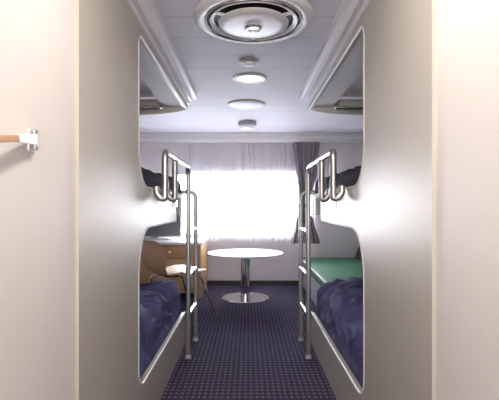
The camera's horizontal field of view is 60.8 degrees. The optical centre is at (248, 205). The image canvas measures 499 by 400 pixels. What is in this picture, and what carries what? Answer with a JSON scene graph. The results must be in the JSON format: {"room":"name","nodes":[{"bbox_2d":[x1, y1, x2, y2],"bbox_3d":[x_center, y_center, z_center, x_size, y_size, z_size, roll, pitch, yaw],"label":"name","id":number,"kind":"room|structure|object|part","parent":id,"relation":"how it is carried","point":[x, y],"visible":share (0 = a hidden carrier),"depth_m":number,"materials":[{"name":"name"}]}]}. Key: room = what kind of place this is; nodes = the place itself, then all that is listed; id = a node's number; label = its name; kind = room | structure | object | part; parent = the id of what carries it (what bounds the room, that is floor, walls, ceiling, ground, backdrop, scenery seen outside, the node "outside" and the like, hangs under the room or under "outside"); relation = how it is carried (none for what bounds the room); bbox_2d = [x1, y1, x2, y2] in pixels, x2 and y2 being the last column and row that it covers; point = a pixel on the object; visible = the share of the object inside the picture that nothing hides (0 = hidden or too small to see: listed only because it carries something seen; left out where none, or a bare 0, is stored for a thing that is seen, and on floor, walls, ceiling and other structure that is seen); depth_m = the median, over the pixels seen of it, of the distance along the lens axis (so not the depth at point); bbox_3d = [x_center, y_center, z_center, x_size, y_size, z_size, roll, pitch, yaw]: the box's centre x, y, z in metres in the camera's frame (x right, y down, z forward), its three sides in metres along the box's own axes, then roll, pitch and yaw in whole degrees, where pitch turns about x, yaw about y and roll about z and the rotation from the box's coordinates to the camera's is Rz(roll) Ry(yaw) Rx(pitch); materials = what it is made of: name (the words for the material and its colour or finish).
{"room":"ship cabin","nodes":[
{"label":"ship cabin","id":0,"kind":"room"},
{"bbox_2d":[0,0,75,399],"bbox_3d":[-0.578,0.055,0.025,0.060,2.250,2.650,0,0,0],"label":"wall","id":1,"kind":"structure","parent":0,"point":[38,37],"depth_m":1.12,"materials":[{"name":"white paint"}]},
{"bbox_2d":[0,129,38,152],"bbox_3d":[-0.514,-0.153,0.927,0.023,0.078,0.323,0,0,-10],"label":"handrail","id":2,"kind":"object","parent":1,"relation":"attached to","point":[30,138],"depth_m":0.99,"materials":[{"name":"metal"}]},
{"bbox_3d":[-0.521,-0.160,0.999,0.012,0.038,0.123,0,0,-10],"label":"arm","id":3,"kind":"part","parent":2,"relation":"part of","materials":[{"name":"silver metal"}]},
{"bbox_3d":[-0.545,-0.164,1.068,0.005,0.056,0.036,0,0,0],"label":"wall plate","id":4,"kind":"part","parent":2,"relation":"part of","materials":[{"name":"metal"}]},
{"bbox_2d":[160,285,336,399],"bbox_3d":[0.000,1.220,2.640,3.700,0.080,8.080,0,0,0],"label":"floor","id":5,"kind":"structure","parent":0,"point":[242,351],"depth_m":3.35,"materials":[{"name":"blue carpet"}]},
{"bbox_2d":[76,0,196,399],"bbox_3d":[-1.119,0.055,2.685,1.262,2.250,2.670,0,0,0],"label":"bunk bed","id":6,"kind":"object","parent":5,"relation":"on","point":[126,52],"visible":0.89,"depth_m":1.72,"materials":[{"name":"silver metal"}]},
{"bbox_2d":[139,280,180,378],"bbox_3d":[-1.117,0.774,2.860,1.085,0.422,1.540,0,0,0],"label":"duvet","id":7,"kind":"object","parent":6,"relation":"on","point":[159,301],"visible":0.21,"depth_m":2.88,"materials":[{"name":"blue fabric"}]},
{"bbox_2d":[141,167,181,193],"bbox_3d":[-1.117,-0.188,2.864,1.087,0.162,1.582,0,0,0],"label":"duvet","id":8,"kind":"object","parent":6,"relation":"on","point":[151,179],"visible":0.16,"depth_m":2.63,"materials":[{"name":"fabric"}]},
{"bbox_3d":[-0.513,-0.988,2.860,0.050,0.165,2.320,0,0,0],"label":"curtain rail","id":9,"kind":"part","parent":6,"relation":"part of","materials":[{"name":"metal"}]},
{"bbox_3d":[-0.542,0.511,2.858,0.016,0.814,1.563,0,0,0],"label":"edge trim","id":10,"kind":"part","parent":6,"relation":"part of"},
{"bbox_3d":[-0.542,-0.476,2.918,0.016,0.776,1.683,0,0,0],"label":"edge trim","id":11,"kind":"part","parent":6,"relation":"part of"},
{"bbox_2d":[153,150,198,358],"bbox_3d":[-0.529,0.430,3.058,0.184,1.500,1.392,0,0,0],"label":"ladder","id":12,"kind":"object","parent":6,"relation":"attached to","point":[166,195],"visible":0.94,"depth_m":3.28,"materials":[{"name":"silver metal"}]},
{"bbox_3d":[-0.490,-0.128,2.380,0.086,0.209,0.037,0,0,0],"label":"rail post","id":13,"kind":"part","parent":12,"relation":"part of","materials":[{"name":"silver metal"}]},
{"bbox_3d":[-0.490,-0.163,2.700,0.086,0.279,0.037,0,0,0],"label":"rail post","id":14,"kind":"part","parent":12,"relation":"part of","materials":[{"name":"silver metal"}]},
{"bbox_3d":[-0.466,-0.250,2.840,0.038,0.140,0.957,0,0,0],"label":"guard rail","id":15,"kind":"part","parent":12,"relation":"part of","materials":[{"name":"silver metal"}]},
{"bbox_2d":[139,237,207,297],"bbox_3d":[-1.163,0.822,5.848,1.143,0.715,0.864,0,0,0],"label":"desk","id":16,"kind":"object","parent":5,"relation":"on","point":[174,248],"visible":0.41,"depth_m":5.45,"materials":[{"name":"brown laminate"}]},
{"bbox_3d":[-1.430,0.812,5.460,0.530,0.616,0.020,0,0,0],"label":"door","id":17,"kind":"part","parent":16,"relation":"part of","materials":[{"name":"brown wood"}]},
{"bbox_2d":[144,215,181,238],"bbox_3d":[-1.312,0.234,6.000,0.735,0.460,0.180,0,0,0],"label":"television","id":18,"kind":"object","parent":16,"relation":"on","point":[171,229],"visible":0.43,"depth_m":5.97,"materials":[{"name":"grey plastic"}]},
{"bbox_2d":[144,237,207,244],"bbox_3d":[-1.163,0.480,5.850,1.143,0.032,0.860,0,0,0],"label":"countertop","id":19,"kind":"structure","parent":16,"relation":"on","point":[172,240],"depth_m":5.72,"materials":[{"name":"white laminate"}]},
{"bbox_3d":[-0.901,1.009,5.700,0.518,0.222,0.500,0,0,0],"label":"drawer","id":20,"kind":"part","parent":16,"relation":"part of","materials":[{"name":"brown wood"}]},
{"bbox_3d":[-0.901,0.592,5.700,0.518,0.176,0.500,0,0,0],"label":"drawer","id":21,"kind":"part","parent":16,"relation":"part of","materials":[{"name":"brown wood"}]},
{"bbox_3d":[-0.901,0.789,5.700,0.518,0.202,0.500,0,0,0],"label":"drawer","id":22,"kind":"part","parent":16,"relation":"part of","materials":[{"name":"brown wood"}]},
{"bbox_3d":[-0.622,0.838,5.855,0.030,0.682,0.830,0,0,0],"label":"panel","id":23,"kind":"part","parent":16,"relation":"part of","materials":[{"name":"brown wood"}]},
{"bbox_2d":[141,239,216,312],"bbox_3d":[-0.791,0.761,4.593,0.768,0.838,0.554,0,0,-44],"label":"chair","id":24,"kind":"object","parent":5,"relation":"on","point":[153,255],"visible":0.78,"depth_m":4.39,"materials":[{"name":"brown wood"}]},
{"bbox_3d":[-1.024,0.952,4.586,0.298,0.450,0.049,0,0,-4],"label":"leg","id":25,"kind":"part","parent":24,"relation":"part of","materials":[{"name":"silver metal"}]},
{"bbox_3d":[-0.966,0.532,4.425,0.284,0.380,0.490,0,0,-44],"label":"backrest","id":26,"kind":"part","parent":24,"relation":"part of","materials":[{"name":"brown wood"}]},
{"bbox_3d":[-0.706,0.707,4.676,0.465,0.049,0.554,0,0,-44],"label":"seat","id":27,"kind":"part","parent":24,"relation":"part of","materials":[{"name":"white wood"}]},
{"bbox_3d":[-0.560,0.952,4.617,0.394,0.451,0.202,0,0,-44],"label":"leg","id":28,"kind":"part","parent":24,"relation":"part of","materials":[{"name":"silver metal"}]},
{"bbox_2d":[207,248,282,302],"bbox_3d":[-0.037,0.886,5.450,0.972,0.588,0.972,0,0,0],"label":"round table","id":29,"kind":"object","parent":5,"relation":"on","point":[245,254],"visible":1,"depth_m":5.39,"materials":[{"name":"white laminate"}]},
{"bbox_2d":[303,245,362,306],"bbox_3d":[1.253,0.830,5.165,0.978,0.699,2.230,0,0,0],"label":"bench","id":30,"kind":"object","parent":5,"relation":"on","point":[323,270],"visible":0.06,"depth_m":5.21,"materials":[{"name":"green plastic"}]},
{"bbox_3d":[0.772,0.767,5.165,0.017,0.022,2.230,0,0,0],"label":"rail","id":31,"kind":"part","parent":30,"relation":"part of","materials":[{"name":"silver metal"}]},
{"bbox_2d":[303,258,362,285],"bbox_3d":[1.261,0.820,5.165,0.958,0.119,2.230,0,0,0],"label":"seat cushion","id":32,"kind":"object","parent":30,"relation":"on","point":[323,270],"depth_m":5.17,"materials":[{"name":"green fabric"}]},
{"bbox_2d":[355,245,361,259],"bbox_3d":[1.659,0.619,5.165,0.167,0.278,2.210,0,0,0],"label":"cushion","id":33,"kind":"object","parent":30,"relation":"on","point":[358,256],"depth_m":6.14,"materials":[{"name":"grey fabric"}]},
{"bbox_2d":[300,0,434,399],"bbox_3d":[1.119,0.055,2.632,1.262,2.250,2.775,0,0,0],"label":"bunk bed","id":34,"kind":"object","parent":5,"relation":"on","point":[381,53],"visible":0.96,"depth_m":1.63,"materials":[{"name":"silver metal"}]},
{"bbox_2d":[298,148,344,358],"bbox_3d":[0.529,0.430,3.033,0.184,1.500,1.442,0,0,0],"label":"ladder","id":35,"kind":"object","parent":34,"relation":"attached to","point":[331,193],"visible":0.98,"depth_m":3.28,"materials":[{"name":"silver metal"}]},
{"bbox_3d":[0.466,-0.250,2.815,0.038,0.140,1.007,0,0,0],"label":"guard rail","id":36,"kind":"part","parent":35,"relation":"part of","materials":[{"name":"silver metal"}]},
{"bbox_3d":[0.490,-0.163,2.700,0.086,0.279,0.037,0,0,0],"label":"rail post","id":37,"kind":"part","parent":35,"relation":"part of","materials":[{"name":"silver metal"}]},
{"bbox_3d":[0.490,-0.128,2.330,0.086,0.209,0.037,0,0,0],"label":"rail post","id":38,"kind":"part","parent":35,"relation":"part of","materials":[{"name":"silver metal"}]},
{"bbox_3d":[0.513,-0.988,2.808,0.050,0.165,2.425,0,0,0],"label":"curtain rail","id":39,"kind":"part","parent":34,"relation":"part of","materials":[{"name":"metal"}]},
{"bbox_3d":[0.542,-0.476,2.864,0.016,0.776,1.793,0,0,0],"label":"edge trim","id":40,"kind":"part","parent":34,"relation":"part of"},
{"bbox_3d":[0.542,0.511,2.804,0.016,0.814,1.673,0,0,0],"label":"edge trim","id":41,"kind":"part","parent":34,"relation":"part of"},
{"bbox_2d":[315,165,361,193],"bbox_3d":[1.117,-0.184,2.809,1.087,0.154,1.692,0,0,0],"label":"duvet","id":42,"kind":"object","parent":34,"relation":"on","point":[347,178],"visible":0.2,"depth_m":2.55,"materials":[{"name":"fabric"}]},
{"bbox_2d":[317,277,362,387],"bbox_3d":[1.117,0.772,2.805,1.085,0.427,1.650,0,0,0],"label":"duvet","id":43,"kind":"object","parent":34,"relation":"on","point":[339,301],"visible":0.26,"depth_m":2.82,"materials":[{"name":"blue fabric"}]},
{"bbox_2d":[139,0,362,131],"bbox_3d":[0.000,-1.110,2.640,3.700,0.080,8.080,0,0,0],"label":"ceiling","id":44,"kind":"structure","parent":0,"point":[211,63],"depth_m":3.62,"materials":[{"name":"white paint"}]},
{"bbox_2d":[228,99,264,108],"bbox_3d":[-0.018,-1.060,4.450,0.396,0.020,0.396,0,0,0],"label":"cover plate","id":45,"kind":"object","parent":44,"relation":"attached to","point":[241,103],"visible":1,"depth_m":4.40,"materials":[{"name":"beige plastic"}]},
{"bbox_2d":[238,120,255,129],"bbox_3d":[-0.012,-1.020,5.400,0.232,0.097,0.232,0,0,0],"label":"smoke detector","id":46,"kind":"object","parent":44,"relation":"attached to","point":[244,124],"visible":1,"depth_m":5.32,"materials":[{"name":"grey plastic"}]},
{"bbox_2d":[239,57,258,66],"bbox_3d":[0.005,-1.049,3.130,0.152,0.040,0.152,0,0,0],"label":"ceiling sensor","id":47,"kind":"object","parent":44,"relation":"attached to","point":[248,61],"visible":1,"depth_m":3.10,"materials":[{"name":"grey plastic"}]},
{"bbox_2d":[233,73,266,83],"bbox_3d":[0.014,-1.058,3.550,0.280,0.021,0.280,0,0,0],"label":"recessed light","id":48,"kind":"object","parent":44,"relation":"in","point":[244,78],"visible":1,"depth_m":3.53,"materials":[{"name":"white plastic"}]},
{"bbox_2d":[237,75,262,82],"bbox_3d":[0.014,-1.063,3.550,0.222,0.007,0.222,0,0,0],"label":"diffuser","id":49,"kind":"object","parent":48,"relation":"attached to","point":[240,78],"depth_m":3.54,"materials":[{"name":"white plastic"}]},
{"bbox_2d":[193,0,313,43],"bbox_3d":[0.030,-1.037,2.420,0.684,0.066,0.684,0,0,0],"label":"ceiling vent","id":50,"kind":"object","parent":44,"relation":"in","point":[237,21],"visible":1,"depth_m":2.35,"materials":[{"name":"white metal"}]},
{"bbox_3d":[0.030,-1.012,2.420,0.104,0.016,0.104,0,0,0],"label":"hub knob","id":51,"kind":"part","parent":50,"relation":"part of","materials":[{"name":"metal"}]},
{"bbox_2d":[139,143,362,279],"bbox_3d":[0.000,0.055,6.430,3.500,2.250,0.100,0,0,0],"label":"wall","id":52,"kind":"structure","parent":0,"point":[335,241],"depth_m":6.38,"materials":[{"name":"white paint"}]},
{"bbox_2d":[186,143,298,241],"bbox_3d":[-0.013,-0.197,6.342,1.834,1.483,0.038,0,0,0],"label":"sheer curtain","id":53,"kind":"object","parent":52,"relation":"hanging from","point":[244,191],"visible":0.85,"depth_m":6.34,"materials":[{"name":"white fabric"}]},
{"bbox_2d":[171,172,314,235],"bbox_3d":[-0.080,-0.028,6.425,2.160,0.965,0.050,0,0,0],"label":"window","id":54,"kind":"structure","parent":52,"relation":"in","point":[179,173],"depth_m":6.40,"materials":[{"name":"white glass"}]},
{"bbox_2d":[139,132,362,142],"bbox_3d":[0.000,-1.006,6.280,3.500,0.128,0.200,0,0,0],"label":"trim","id":55,"kind":"structure","parent":52,"relation":"attached to","point":[144,137],"depth_m":6.20,"materials":[{"name":"paint"}]},
{"bbox_2d":[207,280,298,284],"bbox_3d":[0.000,1.149,6.373,3.500,0.062,0.014,0,0,0],"label":"baseboard","id":56,"kind":"structure","parent":52,"relation":"attached to","point":[209,282],"depth_m":6.37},
{"bbox_2d":[291,141,319,243],"bbox_3d":[0.840,-0.194,6.220,0.420,1.488,0.147,0,0,0],"label":"drape","id":57,"kind":"object","parent":52,"relation":"hanging from","point":[305,153],"visible":0.69,"depth_m":6.22,"materials":[{"name":"grey fabric"}]},
{"bbox_2d":[435,0,498,399],"bbox_3d":[0.578,0.055,-0.028,0.060,2.250,2.545,0,0,0],"label":"wall","id":58,"kind":"structure","parent":0,"point":[466,31],"depth_m":1.06,"materials":[{"name":"beige paint"}]}
]}

